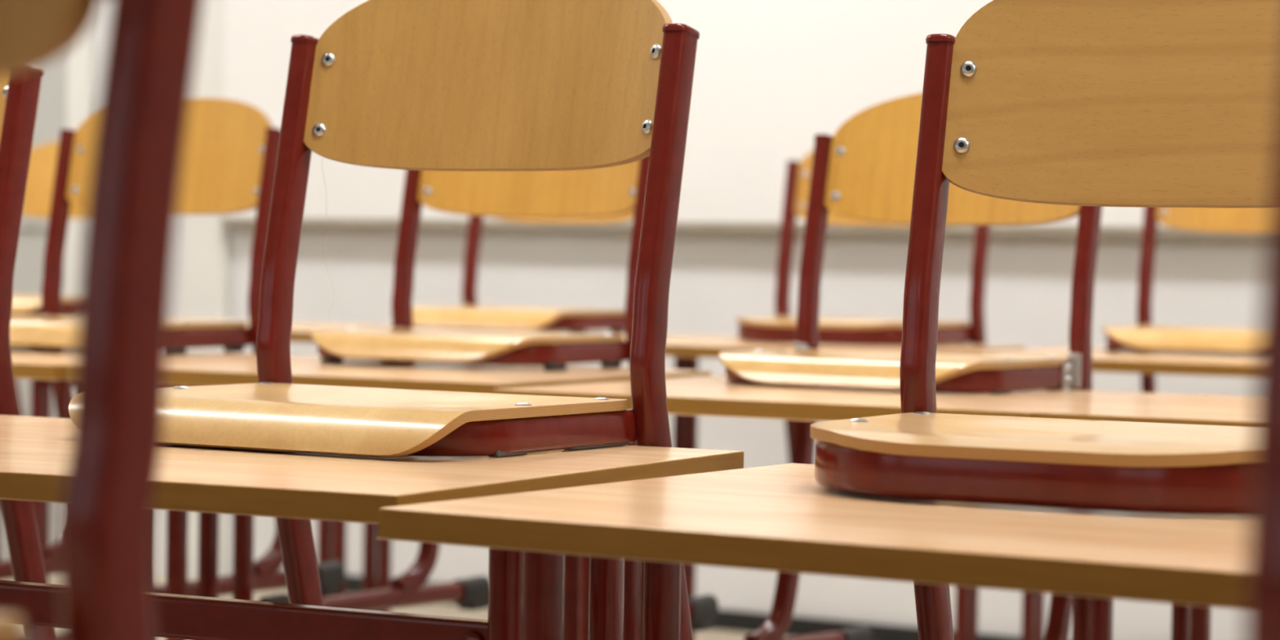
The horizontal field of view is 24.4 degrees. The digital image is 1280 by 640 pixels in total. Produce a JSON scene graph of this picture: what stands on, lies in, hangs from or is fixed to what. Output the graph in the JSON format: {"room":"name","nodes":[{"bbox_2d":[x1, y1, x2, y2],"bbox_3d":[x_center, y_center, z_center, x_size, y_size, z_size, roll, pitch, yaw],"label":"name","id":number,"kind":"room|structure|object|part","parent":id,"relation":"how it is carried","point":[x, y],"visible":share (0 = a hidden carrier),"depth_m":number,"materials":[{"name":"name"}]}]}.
{"room":"classroom","nodes":[
{"label":"classroom","id":0,"kind":"room"},
{"bbox_2d":[0,559,789,639],"bbox_3d":[-1.128,0.890,3.058,10.600,0.120,9.300,2,2,30],"label":"floor","id":1,"kind":"structure","parent":0,"point":[442,609],"depth_m":7.45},
{"bbox_2d":[0,414,69,423],"bbox_3d":[-0.992,0.464,2.784,0.704,0.749,0.563,2,2,29],"label":"school desk","id":2,"kind":"object","parent":1,"relation":"on","point":[4,419],"visible":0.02,"depth_m":2.84,"materials":[{"name":"brown wood"}]},
{"bbox_2d":[0,67,57,639],"bbox_3d":[-0.861,0.082,3.088,0.441,0.813,0.561,2,2,30],"label":"chair","id":3,"kind":"object","parent":2,"relation":"on","point":[19,93],"visible":0.75,"depth_m":3.04,"materials":[{"name":"red metal"}]},
{"bbox_3d":[-0.802,-0.231,3.172,0.397,0.190,0.076,2,2,30],"label":"backrest","id":4,"kind":"part","parent":3,"relation":"part of","materials":[{"name":"brown wood"}]},
{"bbox_2d":[11,315,78,639],"bbox_3d":[-1.623,0.361,6.633,0.704,0.749,0.563,2,2,30],"label":"school desk","id":5,"kind":"object","parent":1,"relation":"on","point":[48,389],"visible":0.02,"depth_m":6.50,"materials":[{"name":"brown wood"}]},
{"bbox_2d":[11,140,86,416],"bbox_3d":[-1.352,-0.015,6.770,0.441,0.813,0.561,2,2,30],"label":"chair","id":6,"kind":"object","parent":5,"relation":"on","point":[42,164],"visible":0.18,"depth_m":6.91,"materials":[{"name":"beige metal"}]},
{"bbox_3d":[-1.484,-0.009,6.950,0.022,0.721,0.117,2,2,30],"label":"post","id":7,"kind":"part","parent":6,"relation":"part of","materials":[{"name":"red metal"}]},
{"bbox_3d":[-1.409,-0.035,6.672,0.401,0.038,0.291,2,2,30],"label":"seat","id":8,"kind":"part","parent":6,"relation":"part of","materials":[{"name":"brown wood"}]},
{"bbox_3d":[-1.398,-0.031,6.691,0.399,0.030,0.264,2,2,30],"label":"seat frame","id":9,"kind":"part","parent":6,"relation":"part of","materials":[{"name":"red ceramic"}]},
{"bbox_3d":[-1.293,-0.328,6.855,0.397,0.190,0.076,2,2,30],"label":"backrest","id":10,"kind":"part","parent":6,"relation":"part of","materials":[{"name":"brown wood"}]},
{"bbox_2d":[10,345,296,597],"bbox_3d":[-0.971,0.424,4.472,0.704,0.749,0.563,2,2,30],"label":"school desk","id":11,"kind":"object","parent":1,"relation":"on","point":[51,363],"visible":0.23,"depth_m":4.36,"materials":[{"name":"brown wood"}]},
{"bbox_2d":[0,97,345,596],"bbox_3d":[-0.804,0.043,4.710,0.441,0.804,0.561,2,2,28],"label":"chair","id":12,"kind":"object","parent":11,"relation":"on","point":[230,152],"visible":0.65,"depth_m":4.75,"materials":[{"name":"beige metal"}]},
{"bbox_3d":[-0.945,0.047,4.883,0.022,0.717,0.117,2,2,28],"label":"post","id":13,"kind":"part","parent":12,"relation":"part of","materials":[{"name":"red metal"}]},
{"bbox_3d":[-0.857,0.019,4.609,0.401,0.038,0.291,2,2,28],"label":"seat","id":14,"kind":"part","parent":12,"relation":"part of","materials":[{"name":"brown wood"}]},
{"bbox_3d":[-0.750,-0.266,4.795,0.397,0.190,0.076,2,2,28],"label":"backrest","id":15,"kind":"part","parent":12,"relation":"part of","materials":[{"name":"brown wood"}]},
{"bbox_3d":[-0.847,0.023,4.628,0.399,0.030,0.264,2,2,28],"label":"seat frame","id":16,"kind":"part","parent":12,"relation":"part of","materials":[{"name":"red metal"}]},
{"bbox_3d":[-0.583,0.057,4.692,0.022,0.717,0.117,2,2,28],"label":"post","id":17,"kind":"part","parent":12,"relation":"part of","materials":[{"name":"red metal"}]},
{"bbox_2d":[30,317,392,597],"bbox_3d":[-0.942,0.381,6.244,0.709,0.749,0.563,2,2,30],"label":"school desk","id":18,"kind":"object","parent":1,"relation":"on","point":[37,387],"visible":0.09,"depth_m":6.21,"materials":[{"name":"brown wood"}]},
{"bbox_2d":[0,418,743,639],"bbox_3d":[-0.356,0.482,2.435,0.704,0.751,0.563,2,2,27],"label":"school desk","id":19,"kind":"object","parent":1,"relation":"on","point":[34,455],"visible":0.52,"depth_m":2.26,"materials":[{"name":"brown wood"}]},
{"bbox_2d":[68,0,699,639],"bbox_3d":[-0.194,0.093,2.632,0.441,0.837,0.561,2,2,31],"label":"chair","id":20,"kind":"object","parent":19,"relation":"on","point":[419,85],"visible":0.86,"depth_m":2.68,"materials":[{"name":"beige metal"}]},
{"bbox_3d":[-0.323,0.102,2.814,0.022,0.738,0.117,2,2,31],"label":"post","id":21,"kind":"part","parent":20,"relation":"part of","materials":[{"name":"red metal"}]},
{"bbox_2d":[321,158,333,326],"bbox_3d":[-0.296,-0.074,2.800,0.019,0.160,0.004,2,2,44],"label":"thread","id":22,"kind":"object","parent":20,"relation":"hanging from","point":[322,158],"visible":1,"depth_m":2.80,"materials":[{"name":"beige"}]},
{"bbox_3d":[-0.252,0.085,2.535,0.401,0.038,0.291,2,2,31],"label":"seat","id":23,"kind":"part","parent":20,"relation":"part of","materials":[{"name":"brown wood"}]},
{"bbox_3d":[-0.131,-0.232,2.720,0.397,0.190,0.076,2,2,31],"label":"backrest","id":24,"kind":"part","parent":20,"relation":"part of","materials":[{"name":"brown wood"}]},
{"bbox_3d":[-0.241,0.089,2.554,0.399,0.030,0.264,2,2,31],"label":"seat frame","id":25,"kind":"part","parent":20,"relation":"part of","materials":[{"name":"red metal"}]},
{"bbox_3d":[0.027,0.113,2.601,0.022,0.738,0.117,2,2,31],"label":"post","id":26,"kind":"part","parent":20,"relation":"part of","materials":[{"name":"red metal"}]},
{"bbox_2d":[65,355,711,639],"bbox_3d":[-0.347,0.442,4.128,0.704,0.749,0.563,2,2,30],"label":"school desk","id":27,"kind":"object","parent":1,"relation":"on","point":[305,370],"visible":0.3,"depth_m":4.02,"materials":[{"name":"brown wood"}]},
{"bbox_2d":[258,156,718,631],"bbox_3d":[-0.208,0.061,4.336,0.441,0.805,0.561,2,2,30],"label":"chair","id":28,"kind":"object","parent":27,"relation":"on","point":[615,190],"visible":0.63,"depth_m":4.38,"materials":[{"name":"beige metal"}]},
{"bbox_3d":[-0.340,0.064,4.516,0.022,0.721,0.117,2,2,30],"label":"post","id":29,"kind":"part","parent":28,"relation":"part of","materials":[{"name":"red metal"}]},
{"bbox_3d":[-0.261,0.037,4.245,0.401,0.038,0.276,2,2,30],"label":"seat","id":30,"kind":"part","parent":28,"relation":"part of","materials":[{"name":"brown wood"}]},
{"bbox_3d":[-0.254,0.042,4.257,0.399,0.030,0.264,2,2,30],"label":"seat frame","id":31,"kind":"part","parent":28,"relation":"part of","materials":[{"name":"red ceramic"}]},
{"bbox_3d":[-0.149,-0.248,4.420,0.397,0.190,0.076,2,2,30],"label":"backrest","id":32,"kind":"part","parent":28,"relation":"part of","materials":[{"name":"brown wood"}]},
{"bbox_3d":[0.013,0.074,4.308,0.022,0.721,0.117,2,2,30],"label":"post","id":33,"kind":"part","parent":28,"relation":"part of","materials":[{"name":"red metal"}]},
{"bbox_2d":[290,326,693,611],"bbox_3d":[-0.328,0.400,5.882,0.713,0.748,0.563,2,2,30],"label":"school desk","id":34,"kind":"object","parent":1,"relation":"on","point":[384,547],"visible":0.02,"depth_m":6.05,"materials":[{"name":"brown wood"}]},
{"bbox_2d":[412,209,634,333],"bbox_3d":[-0.210,0.016,6.102,0.441,0.813,0.561,2,2,31],"label":"chair","id":35,"kind":"object","parent":34,"relation":"on","point":[470,316],"visible":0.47,"depth_m":5.94,"materials":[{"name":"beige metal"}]},
{"bbox_3d":[-0.340,0.022,6.283,0.022,0.721,0.117,2,2,31],"label":"post","id":36,"kind":"part","parent":35,"relation":"part of","materials":[{"name":"red metal"}]},
{"bbox_3d":[-0.269,-0.004,6.005,0.401,0.038,0.291,2,2,31],"label":"seat","id":37,"kind":"part","parent":35,"relation":"part of","materials":[{"name":"brown wood"}]},
{"bbox_3d":[-0.150,-0.297,6.186,0.397,0.190,0.076,2,2,31],"label":"backrest","id":38,"kind":"part","parent":35,"relation":"part of","materials":[{"name":"brown wood"}]},
{"bbox_3d":[-0.257,0.000,6.023,0.399,0.030,0.264,2,2,31],"label":"seat frame","id":39,"kind":"part","parent":35,"relation":"part of","materials":[{"name":"red metal"}]},
{"bbox_2d":[375,462,1250,639],"bbox_3d":[0.267,0.503,2.018,0.704,0.747,0.563,2,2,32],"label":"school desk","id":40,"kind":"object","parent":1,"relation":"on","point":[776,517],"visible":0.95,"depth_m":1.88,"materials":[{"name":"brown wood"}]},
{"bbox_2d":[810,0,1279,639],"bbox_3d":[0.379,0.121,2.246,0.441,0.809,0.561,2,2,28],"label":"chair","id":41,"kind":"object","parent":40,"relation":"on","point":[1092,103],"visible":0.95,"depth_m":2.35,"materials":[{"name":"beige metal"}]},
{"bbox_3d":[0.242,0.128,2.425,0.022,0.716,0.117,2,2,28],"label":"post","id":42,"kind":"part","parent":41,"relation":"part of","materials":[{"name":"red metal"}]},
{"bbox_3d":[0.325,0.089,2.143,0.401,0.016,0.295,2,2,28],"label":"seat","id":43,"kind":"part","parent":41,"relation":"part of","materials":[{"name":"brown wood"}]},
{"bbox_3d":[0.328,0.107,2.150,0.399,0.036,0.298,2,2,28],"label":"seat frame","id":44,"kind":"part","parent":41,"relation":"part of","materials":[{"name":"red metal"}]},
{"bbox_3d":[0.434,-0.186,2.331,0.397,0.196,0.077,2,2,28],"label":"backrest","id":45,"kind":"part","parent":41,"relation":"part of","materials":[{"name":"brown wood"}]},
{"bbox_2d":[622,335,1025,639],"bbox_3d":[0.273,0.418,5.488,0.704,0.749,0.563,2,2,30],"label":"school desk","id":46,"kind":"object","parent":1,"relation":"on","point":[692,348],"visible":0.2,"depth_m":5.38,"materials":[{"name":"brown wood"}]},
{"bbox_2d":[736,150,990,463],"bbox_3d":[0.437,0.039,5.681,0.441,0.812,0.561,2,2,29],"label":"chair","id":47,"kind":"object","parent":46,"relation":"on","point":[780,328],"visible":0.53,"depth_m":5.62,"materials":[{"name":"red metal"}]},
{"bbox_3d":[0.298,0.046,5.856,0.022,0.718,0.117,2,2,29],"label":"post","id":48,"kind":"part","parent":47,"relation":"part of","materials":[{"name":"red metal"}]},
{"bbox_3d":[0.382,0.008,5.579,0.401,0.016,0.295,2,2,29],"label":"seat","id":49,"kind":"part","parent":47,"relation":"part of","materials":[{"name":"brown wood"}]},
{"bbox_3d":[0.385,0.025,5.585,0.399,0.033,0.298,2,2,29],"label":"seat frame","id":50,"kind":"part","parent":47,"relation":"part of","materials":[{"name":"red metal"}]},
{"bbox_3d":[0.493,-0.275,5.768,0.397,0.186,0.075,2,2,29],"label":"backrest","id":51,"kind":"part","parent":47,"relation":"part of","materials":[{"name":"brown wood"}]},
{"bbox_3d":[0.658,0.057,5.661,0.022,0.718,0.117,2,2,29],"label":"post","id":52,"kind":"part","parent":47,"relation":"part of","materials":[{"name":"red metal"}]},
{"bbox_2d":[492,375,1199,639],"bbox_3d":[0.260,0.463,3.672,0.704,0.748,0.574,2,2,30],"label":"school desk","id":53,"kind":"object","parent":1,"relation":"on","point":[704,395],"visible":0.16,"depth_m":3.52,"materials":[{"name":"brown wood"}]},
{"bbox_2d":[719,93,1102,639],"bbox_3d":[0.355,0.090,3.877,0.441,0.803,0.500,2,2,34],"label":"chair","id":54,"kind":"object","parent":53,"relation":"on","point":[865,171],"visible":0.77,"depth_m":3.97,"materials":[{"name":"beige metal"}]},
{"bbox_3d":[0.206,0.100,4.024,0.022,0.705,0.192,2,2,34],"label":"post","id":55,"kind":"part","parent":54,"relation":"part of","materials":[{"name":"red metal"}]},
{"bbox_3d":[0.313,0.065,3.814,0.401,0.038,0.276,2,2,34],"label":"seat","id":56,"kind":"part","parent":54,"relation":"part of","materials":[{"name":"brown wood"}]},
{"bbox_3d":[0.321,0.069,3.825,0.399,0.030,0.264,2,2,34],"label":"seat frame","id":57,"kind":"part","parent":54,"relation":"part of","materials":[{"name":"red metal"}]},
{"bbox_3d":[0.436,-0.220,3.982,0.397,0.185,0.075,2,2,34],"label":"backrest","id":58,"kind":"part","parent":54,"relation":"part of","materials":[{"name":"brown wood"}]},
{"bbox_3d":[0.546,0.111,3.795,0.022,0.705,0.192,2,2,34],"label":"post","id":59,"kind":"part","parent":54,"relation":"part of","materials":[{"name":"red metal"}]},
{"bbox_2d":[943,346,1257,639],"bbox_3d":[0.932,0.437,5.123,0.704,0.749,0.563,2,2,30],"label":"school desk","id":60,"kind":"object","parent":1,"relation":"on","point":[1123,361],"visible":0.22,"depth_m":5.03,"materials":[{"name":"brown wood"}]},
{"bbox_2d":[1102,207,1270,392],"bbox_3d":[1.089,0.058,5.351,0.441,0.809,0.561,2,2,30],"label":"chair","id":61,"kind":"object","parent":60,"relation":"on","point":[1144,335],"visible":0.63,"depth_m":5.44,"materials":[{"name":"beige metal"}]},
{"bbox_3d":[0.955,0.062,5.529,0.022,0.721,0.117,2,2,30],"label":"post","id":62,"kind":"part","parent":61,"relation":"part of","materials":[{"name":"red metal"}]},
{"bbox_3d":[1.036,0.035,5.259,0.401,0.038,0.276,2,2,30],"label":"seat","id":63,"kind":"part","parent":61,"relation":"part of","materials":[{"name":"brown wood"}]},
{"bbox_3d":[1.043,0.040,5.271,0.399,0.030,0.264,2,2,30],"label":"seat frame","id":64,"kind":"part","parent":61,"relation":"part of","materials":[{"name":"red metal"}]},
{"bbox_3d":[1.147,-0.253,5.435,0.397,0.190,0.076,2,2,30],"label":"backrest","id":65,"kind":"part","parent":61,"relation":"part of","materials":[{"name":"brown wood"}]},
{"bbox_2d":[1033,394,1255,639],"bbox_3d":[0.866,0.480,3.309,0.704,0.749,0.563,2,2,30],"label":"school desk","id":66,"kind":"object","parent":1,"relation":"on","point":[1203,409],"visible":0.35,"depth_m":3.36,"materials":[{"name":"brown wood"}]},
{"bbox_3d":[-0.483,0.519,0.861,0.704,0.749,0.563,2,2,30],"label":"school desk","id":67,"kind":"object","parent":1,"relation":"on","visible":0},
{"bbox_2d":[0,0,203,639],"bbox_3d":[-0.401,0.130,1.115,0.441,0.833,0.561,2,2,30],"label":"chair","id":68,"kind":"object","parent":67,"relation":"on","point":[112,473],"visible":1,"depth_m":1.06,"materials":[{"name":"red metal"}]},
{"bbox_3d":[-0.458,0.120,1.018,0.401,0.038,0.291,2,2,30],"label":"seat","id":69,"kind":"part","parent":68,"relation":"part of","materials":[{"name":"brown wood"}]},
{"bbox_3d":[-0.448,0.124,1.036,0.399,0.030,0.264,2,2,30],"label":"seat frame","id":70,"kind":"part","parent":68,"relation":"part of","materials":[{"name":"red metal"}]},
{"bbox_3d":[-0.340,-0.190,1.203,0.367,0.196,0.076,2,2,30],"label":"backrest","id":71,"kind":"part","parent":68,"relation":"part of","materials":[{"name":"brown wood"}]},
{"bbox_3d":[0.137,0.537,0.496,0.704,0.749,0.563,2,2,30],"label":"school desk","id":72,"kind":"object","parent":1,"relation":"on","visible":0},
{"bbox_2d":[1245,98,1279,639],"bbox_3d":[0.331,0.159,0.684,0.441,0.813,0.561,2,2,30],"label":"chair","id":73,"kind":"object","parent":72,"relation":"on","point":[1263,568],"visible":1,"depth_m":0.83,"materials":[{"name":"red metal"}]},
{"bbox_2d":[0,0,1267,639],"bbox_3d":[1.276,-0.708,6.560,11.200,3.020,0.152,2,2,33],"label":"wall","id":74,"kind":"structure","parent":0,"point":[718,277],"depth_m":7.12,"materials":[{"name":"white paint"}]},
{"bbox_2d":[0,12,96,559],"bbox_3d":[-1.988,-0.387,8.537,1.050,2.140,0.075,2,2,33],"label":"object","id":75,"kind":"structure","parent":74,"relation":"in","point":[67,95],"depth_m":8.34,"materials":[{"name":"white paint"}]},
{"bbox_3d":[-1.976,-0.387,8.556,1.050,2.140,0.030,2,2,33],"label":"frame","id":76,"kind":"part","parent":75,"relation":"part of","materials":[{"name":"white paint"}]},
{"bbox_2d":[182,0,231,579],"bbox_3d":[-1.166,-0.767,8.025,0.145,2.950,0.035,2,2,33],"label":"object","id":77,"kind":"structure","parent":74,"relation":"attached to","point":[206,242],"depth_m":8.02,"materials":[{"name":"white paint"}]},
{"bbox_2d":[279,568,1021,639],"bbox_3d":[2.377,0.794,5.774,8.220,0.048,0.014,2,2,33],"label":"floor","id":78,"kind":"structure","parent":74,"relation":"attached to","point":[726,620],"depth_m":7.05,"materials":[{"name":"black"}]},
{"bbox_2d":[221,0,1268,237],"bbox_3d":[0.730,-0.890,6.782,4.368,1.384,0.061,2,2,33],"label":"whiteboard","id":79,"kind":"object","parent":74,"relation":"attached to","point":[771,77],"visible":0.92,"depth_m":7.08,"materials":[{"name":"white ceramic"}]},
{"bbox_3d":[0.722,-0.208,6.797,4.362,0.019,0.060,2,2,33],"label":"tray rail","id":80,"kind":"part","parent":79,"relation":"part of","materials":[{"name":"beige metal"}]}
]}

